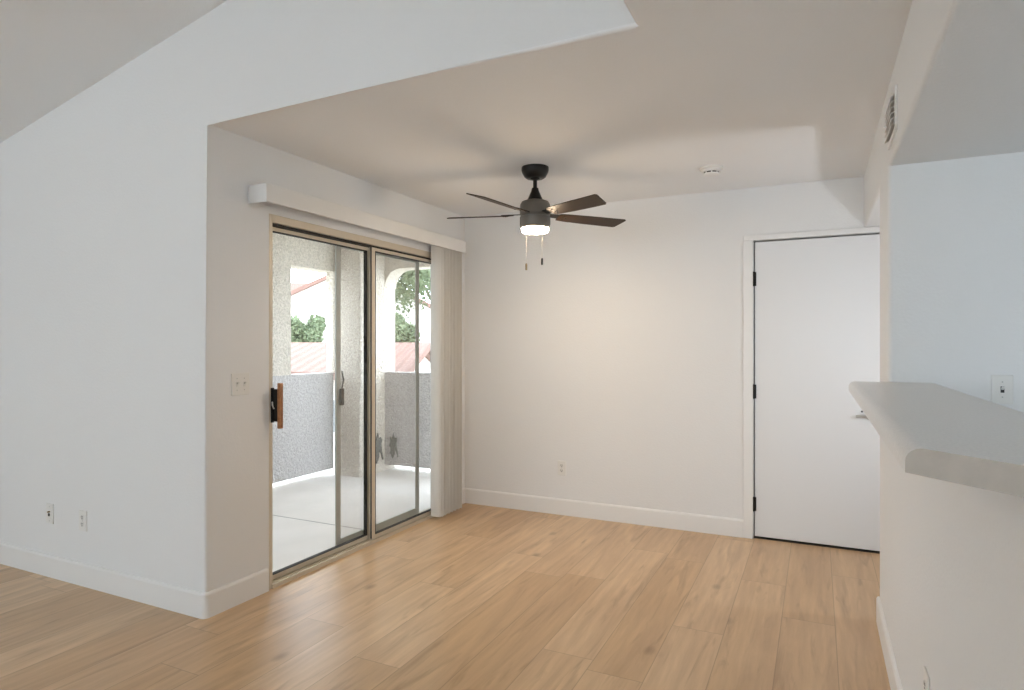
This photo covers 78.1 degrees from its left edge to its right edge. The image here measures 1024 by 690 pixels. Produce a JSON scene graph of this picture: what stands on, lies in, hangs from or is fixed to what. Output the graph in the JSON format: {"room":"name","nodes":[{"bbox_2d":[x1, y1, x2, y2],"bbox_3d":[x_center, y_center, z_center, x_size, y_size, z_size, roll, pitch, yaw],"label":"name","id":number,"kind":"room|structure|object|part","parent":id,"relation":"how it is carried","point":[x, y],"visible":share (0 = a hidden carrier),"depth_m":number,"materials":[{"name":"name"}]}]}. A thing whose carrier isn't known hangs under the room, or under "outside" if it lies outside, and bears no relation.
{"room":"empty living room","nodes":[
{"label":"empty living room","id":0,"kind":"room"},
{"bbox_2d":[0,0,226,142],"bbox_3d":[-3.416,-1.561,0.640,5.892,1.358,6.380,0,0,26],"label":"ceiling","id":1,"kind":"structure","parent":0,"point":[52,51],"depth_m":3.13,"materials":[{"name":"white paint"}]},
{"bbox_2d":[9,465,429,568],"bbox_3d":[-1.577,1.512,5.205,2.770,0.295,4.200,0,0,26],"label":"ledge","id":2,"kind":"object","parent":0,"point":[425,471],"depth_m":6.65,"materials":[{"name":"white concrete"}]},
{"bbox_2d":[273,372,333,482],"bbox_3d":[-2.588,0.791,5.377,0.200,1.002,2.870,0,0,26],"label":"parapet","id":3,"kind":"object","parent":2,"relation":"on","point":[304,445],"visible":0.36,"depth_m":6.26,"materials":[{"name":"grey paint"}]},
{"bbox_2d":[273,263,290,375],"bbox_3d":[-2.332,-0.240,5.906,0.200,1.060,0.504,0,0,26],"label":"pillar","id":4,"kind":"structure","parent":3,"relation":"on","point":[281,272],"depth_m":5.98,"materials":[{"name":"paint"}]},
{"bbox_2d":[273,233,333,273],"bbox_3d":[-2.455,-0.940,5.652,0.200,0.340,3.480,0,0,26],"label":"beam","id":5,"kind":"structure","parent":4,"relation":"on","point":[301,254],"depth_m":6.25,"materials":[{"name":"paint"}]},
{"bbox_2d":[326,272,333,372],"bbox_3d":[-1.785,-0.410,6.922,0.101,1.400,0.610,0,0,26],"label":"pillar","id":6,"kind":"structure","parent":3,"relation":"on","point":[329,275],"depth_m":6.64,"materials":[{"name":"paint"}]},
{"bbox_2d":[385,372,429,468],"bbox_3d":[-0.517,0.793,6.536,1.820,0.997,0.200,0,0,26],"label":"parapet","id":7,"kind":"object","parent":2,"relation":"on","point":[399,386],"visible":0.36,"depth_m":6.72,"materials":[{"name":"grey paint"}]},
{"bbox_2d":[389,433,398,458],"bbox_3d":[-1.271,1.087,6.782,0.120,0.274,0.012,0,0,26],"label":"wall ornament","id":8,"kind":"object","parent":7,"relation":"attached to","point":[393,441],"visible":1,"depth_m":6.78,"materials":[{"name":"grey metal"}]},
{"bbox_2d":[0,0,645,592],"bbox_3d":[-2.083,-0.410,3.456,5.642,3.499,0.150,0,0,26],"label":"wall","id":9,"kind":"structure","parent":0,"point":[115,202],"depth_m":3.23,"materials":[{"name":"white paint"}]},
{"bbox_2d":[46,503,53,523],"bbox_3d":[-2.681,0.977,3.652,0.071,0.115,0.018,0,0,26],"label":"wall jack","id":10,"kind":"object","parent":9,"relation":"attached to","point":[49,507],"visible":1,"depth_m":3.65,"materials":[{"name":"white plastic"}]},
{"bbox_2d":[79,510,86,531],"bbox_3d":[-2.393,0.980,3.518,0.071,0.115,0.009,0,0,26],"label":"power outlet","id":11,"kind":"object","parent":9,"relation":"attached to","point":[82,514],"visible":1,"depth_m":3.51,"materials":[{"name":"white plastic"}]},
{"bbox_2d":[0,542,268,618],"bbox_3d":[-2.992,1.278,4.019,3.514,0.125,0.401,0,0,26],"label":"baseboard","id":12,"kind":"structure","parent":9,"relation":"attached to","point":[197,604],"depth_m":3.34,"materials":[{"name":"white wood"}]},
{"bbox_2d":[231,132,464,581],"bbox_3d":[-0.984,0.125,4.330,0.140,2.430,2.380,0,0,26],"label":"wall","id":13,"kind":"structure","parent":0,"point":[253,162],"depth_m":3.39,"materials":[{"name":"white paint"}]},
{"bbox_2d":[231,373,248,395],"bbox_3d":[-1.405,0.203,3.275,0.020,0.115,0.115,0,0,26],"label":"light switch","id":14,"kind":"object","parent":13,"relation":"attached to","point":[239,381],"visible":1,"depth_m":3.27,"materials":[{"name":"white plastic"}]},
{"bbox_2d":[269,214,433,589],"bbox_3d":[-0.968,0.325,4.286,0.206,2.090,1.816,0,0,26],"label":"door","id":15,"kind":"structure","parent":13,"relation":"in","point":[277,224],"depth_m":4.24,"materials":[{"name":"beige metal"}]},
{"bbox_3d":[-1.321,0.331,3.472,0.093,0.192,0.022,0,0,26],"label":"handle","id":16,"kind":"part","parent":15,"relation":"part of","materials":[{"name":"black metal"}]},
{"bbox_3d":[-1.179,0.326,3.903,0.026,1.988,0.920,0,0,26],"label":"sliding panel","id":17,"kind":"part","parent":15,"relation":"part of","materials":[{"name":"clear glass"}]},
{"bbox_2d":[335,246,418,545],"bbox_3d":[-0.933,0.315,4.526,0.028,2.010,0.950,0,0,26],"label":"screen door","id":18,"kind":"structure","parent":15,"relation":"attached to","point":[339,390],"depth_m":4.14,"materials":[{"name":"grey metal"}]},
{"bbox_3d":[-1.114,0.282,4.139,0.017,0.226,0.039,0,0,26],"label":"handle","id":19,"kind":"part","parent":18,"relation":"part of","materials":[{"name":"grey metal"}]},
{"bbox_3d":[-0.765,0.326,4.677,0.026,1.988,0.894,0,0,26],"label":"fixed panel","id":20,"kind":"part","parent":15,"relation":"part of","materials":[{"name":"clear glass"}]},
{"bbox_2d":[248,183,465,516],"bbox_3d":[-0.881,0.235,4.228,0.131,2.150,2.065,0,0,26],"label":"vertical blind","id":21,"kind":"object","parent":13,"relation":"attached to","point":[446,252],"visible":1,"depth_m":4.82,"materials":[{"name":"white plastic"}]},
{"bbox_2d":[462,488,464,503],"bbox_3d":[-0.466,1.278,5.223,0.014,0.125,0.290,0,0,26],"label":"baseboard","id":22,"kind":"structure","parent":13,"relation":"attached to","point":[463,489],"depth_m":5.33,"materials":[{"name":"white wood"}]},
{"bbox_2d":[273,470,429,571],"bbox_3d":[-1.630,1.420,5.142,1.770,0.120,3.280,0,0,26],"label":"floor","id":23,"kind":"structure","parent":0,"point":[294,540],"depth_m":5.25,"materials":[{"name":"concrete"}]},
{"bbox_2d":[274,515,357,528],"bbox_3d":[-1.726,1.359,4.954,1.720,0.001,0.007,0,0,26],"label":"joint","id":24,"kind":"object","parent":23,"relation":"on","point":[274,515],"visible":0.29,"depth_m":4.86,"materials":[{"name":"grey"}]},
{"bbox_2d":[334,245,394,476],"bbox_3d":[-1.583,0.125,6.824,0.350,2.470,0.610,0,0,26],"label":"pillar","id":25,"kind":"structure","parent":23,"relation":"on","point":[352,262],"depth_m":6.56,"materials":[{"name":"paint"}]},
{"bbox_2d":[376,433,383,463],"bbox_3d":[-1.427,1.099,6.727,0.012,0.323,0.176,0,0,26],"label":"wall ornament","id":26,"kind":"object","parent":25,"relation":"attached to","point":[378,440],"visible":0.63,"depth_m":6.72,"materials":[{"name":"grey metal"}]},
{"bbox_2d":[0,503,890,689],"bbox_3d":[-1.183,1.340,0.916,9.527,0.001,8.820,0,0,26],"label":"floor","id":27,"kind":"structure","parent":0,"point":[473,596],"depth_m":3.04,"materials":[{"name":"brown wood"}]},
{"bbox_2d":[232,0,912,216],"bbox_3d":[-0.941,-1.150,0.888,3.212,0.120,8.780,0,0,26],"label":"ceiling","id":28,"kind":"structure","parent":0,"point":[768,92],"depth_m":3.06,"materials":[{"name":"white paint"}]},
{"bbox_2d":[447,164,625,269],"bbox_3d":[0.104,-0.771,3.883,1.121,0.638,1.138,0,0,26],"label":"ceiling fan","id":29,"kind":"object","parent":28,"relation":"hanging from","point":[535,211],"visible":1,"depth_m":3.81,"materials":[{"name":"black metal"}]},
{"bbox_3d":[-0.213,-0.809,3.992,0.447,0.005,0.118,2,14,18],"label":"blade","id":30,"kind":"part","parent":29,"relation":"part of","materials":[{"name":"brown wood"}]},
{"bbox_3d":[-0.078,-0.805,3.574,0.118,0.005,0.447,19,10,35],"label":"blade","id":31,"kind":"part","parent":29,"relation":"part of","materials":[{"name":"brown wood"}]},
{"bbox_3d":[0.361,-0.791,3.573,0.118,0.005,0.447,19,-10,-35],"label":"blade","id":32,"kind":"part","parent":29,"relation":"part of","materials":[{"name":"brown wood"}]},
{"bbox_3d":[0.497,-0.787,3.990,0.447,0.005,0.118,2,-14,-18],"label":"blade","id":33,"kind":"part","parent":29,"relation":"part of","materials":[{"name":"brown wood"}]},
{"bbox_2d":[699,165,722,176],"bbox_3d":[1.226,-1.067,3.883,0.140,0.047,0.140,0,0,26],"label":"smoke detector","id":34,"kind":"object","parent":28,"relation":"attached to","point":[708,170],"visible":1,"depth_m":3.84,"materials":[{"name":"white plastic"}]},
{"bbox_2d":[623,0,679,25],"bbox_3d":[-0.842,-1.625,-0.632,0.150,1.069,6.130,0,0,26],"label":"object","id":35,"kind":"object","parent":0,"point":[644,12],"visible":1,"depth_m":2.06,"materials":[{"name":"white"}]},
{"bbox_2d":[465,176,879,538],"bbox_3d":[2.216,0.125,4.171,6.040,2.430,0.120,0,0,26],"label":"wall","id":36,"kind":"structure","parent":0,"point":[618,358],"depth_m":4.76,"materials":[{"name":"white paint"}]},
{"bbox_2d":[558,461,565,475],"bbox_3d":[0.393,0.972,4.981,0.071,0.115,0.009,0,0,26],"label":"power outlet","id":37,"kind":"object","parent":36,"relation":"attached to","point":[561,464],"visible":1,"depth_m":4.98,"materials":[{"name":"white plastic"}]},
{"bbox_2d":[465,488,743,537],"bbox_3d":[0.603,1.278,4.877,2.241,0.125,0.014,0,0,26],"label":"baseboard","id":38,"kind":"structure","parent":36,"relation":"attached to","point":[725,526],"depth_m":4.79,"materials":[{"name":"white wood"}]},
{"bbox_2d":[744,226,879,538],"bbox_3d":[2.017,0.291,4.193,0.899,2.098,0.014,0,0,26],"label":"trim","id":39,"kind":"structure","parent":36,"relation":"attached to","point":[748,240],"depth_m":4.37,"materials":[{"name":"white wood"}]},
{"bbox_2d":[753,234,879,550],"bbox_3d":[2.014,0.306,4.207,0.766,2.036,0.096,0,0,26],"label":"door","id":40,"kind":"structure","parent":36,"relation":"in","point":[817,300],"depth_m":4.21,"materials":[{"name":"white paint"}]},
{"bbox_3d":[2.276,0.457,4.058,0.118,0.060,0.056,0,0,26],"label":"handle","id":41,"kind":"part","parent":40,"relation":"part of","materials":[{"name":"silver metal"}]},
{"bbox_2d":[754,242,879,553],"bbox_3d":[2.049,0.309,4.266,0.768,2.062,0.115,0,0,26],"label":"trim","id":42,"kind":"structure","parent":36,"relation":"attached to","point":[758,537],"depth_m":4.36,"materials":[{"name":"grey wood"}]},
{"bbox_2d":[864,0,1023,226],"bbox_3d":[1.707,-0.985,-0.459,2.928,0.450,8.660,0,0,26],"label":"wall","id":43,"kind":"structure","parent":0,"point":[958,73],"depth_m":1.95,"materials":[{"name":"white paint"}]},
{"bbox_2d":[883,85,896,149],"bbox_3d":[1.498,-0.895,2.503,0.026,0.168,0.284,0,0,26],"label":"ceiling vent","id":44,"kind":"object","parent":43,"relation":"in","point":[891,112],"visible":1,"depth_m":2.44,"materials":[{"name":"white metal"}]},
{"bbox_2d":[880,152,1023,627],"bbox_3d":[3.006,0.285,2.229,2.928,2.110,0.410,0,0,26],"label":"wall","id":45,"kind":"structure","parent":0,"point":[952,231],"depth_m":2.59,"materials":[{"name":"white paint"}]},
{"bbox_2d":[991,375,1012,403],"bbox_3d":[1.946,0.177,2.503,0.071,0.115,0.020,0,0,26],"label":"light switch","id":46,"kind":"object","parent":45,"relation":"attached to","point":[1001,385],"visible":0.89,"depth_m":2.51,"materials":[{"name":"white plastic"}]},
{"bbox_2d":[887,447,1023,689],"bbox_3d":[1.200,0.769,1.708,0.130,1.142,2.160,0,0,26],"label":"wall","id":47,"kind":"structure","parent":0,"point":[955,555],"depth_m":1.40,"materials":[{"name":"white paint"}]},
{"bbox_2d":[876,596,902,689],"bbox_3d":[1.218,1.278,1.910,0.014,0.125,2.540,0,0,26],"label":"baseboard","id":48,"kind":"structure","parent":47,"relation":"attached to","point":[891,667],"depth_m":2.60,"materials":[{"name":"white wood"}]},
{"bbox_2d":[924,666,929,689],"bbox_3d":[1.129,0.948,1.720,0.009,0.115,0.071,0,0,26],"label":"power outlet","id":49,"kind":"object","parent":47,"relation":"attached to","point":[926,676],"visible":1,"depth_m":1.71,"materials":[{"name":"white plastic"}]},
{"bbox_2d":[849,381,1023,497],"bbox_3d":[1.104,0.178,1.645,0.308,0.042,2.294,0,0,26],"label":"countertop","id":50,"kind":"structure","parent":47,"relation":"on","point":[932,430],"depth_m":1.15,"materials":[{"name":"white stone"}]},
{"bbox_3d":[-1.478,-1.260,5.180,2.370,0.300,3.480,0,0,26],"label":"ceiling","id":51,"kind":"structure","parent":0,"visible":0},
{"bbox_2d":[385,257,429,288],"bbox_3d":[-0.517,-0.865,6.536,1.820,0.490,0.200,0,0,26],"label":"beam","id":52,"kind":"structure","parent":51,"relation":"attached to","point":[394,268],"depth_m":6.82,"materials":[{"name":"paint"}]},
{"label":"outside","id":53,"kind":"structure","parent":0,"visible":0},
{"bbox_3d":[-7.275,4.440,42.392,90.000,0.200,90.000,0,0,26],"label":"ground","id":54,"kind":"structure","parent":53,"visible":0},
{"bbox_2d":[291,283,307,290],"bbox_3d":[-14.326,0.190,40.000,12.000,8.300,7.000,0,0,-17],"label":"sky","id":55,"kind":"structure","parent":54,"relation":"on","point":[293,285],"depth_m":39.80,"materials":[{"name":"white"}]},
{"bbox_2d":[291,313,325,341],"bbox_3d":[-6.818,1.640,20.394,1.561,5.400,1.642,0,0,26],"label":"tree","id":56,"kind":"object","parent":54,"relation":"on","point":[313,329],"visible":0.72,"depth_m":20.16,"materials":[{"name":"green plant"}]},
{"bbox_2d":[291,342,429,373],"bbox_3d":[-6.296,2.140,14.500,8.900,4.400,6.700,0,0,0],"label":"roof","id":57,"kind":"structure","parent":54,"relation":"on","point":[306,357],"depth_m":12.91,"materials":[{"name":"red tile"}]},
{"bbox_2d":[291,275,429,341],"bbox_3d":[-6.846,0.665,27.000,7.100,7.350,7.700,0,0,-14],"label":"house","id":58,"kind":"structure","parent":54,"relation":"on","point":[310,298],"depth_m":23.30,"materials":[{"name":"white paint"}]},
{"bbox_2d":[395,312,420,341],"bbox_3d":[-3.863,1.626,20.495,1.817,5.429,2.160,0,0,-19],"label":"bush","id":59,"kind":"object","parent":54,"relation":"on","point":[404,331],"visible":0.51,"depth_m":19.86,"materials":[{"name":"green plant"}]},
{"bbox_2d":[395,269,429,317],"bbox_3d":[-0.883,0.776,8.964,3.136,7.128,3.524,0,0,10],"label":"leafy tree","id":60,"kind":"object","parent":54,"relation":"on","point":[403,289],"visible":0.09,"depth_m":8.75,"materials":[{"name":"green plant"}]}
]}

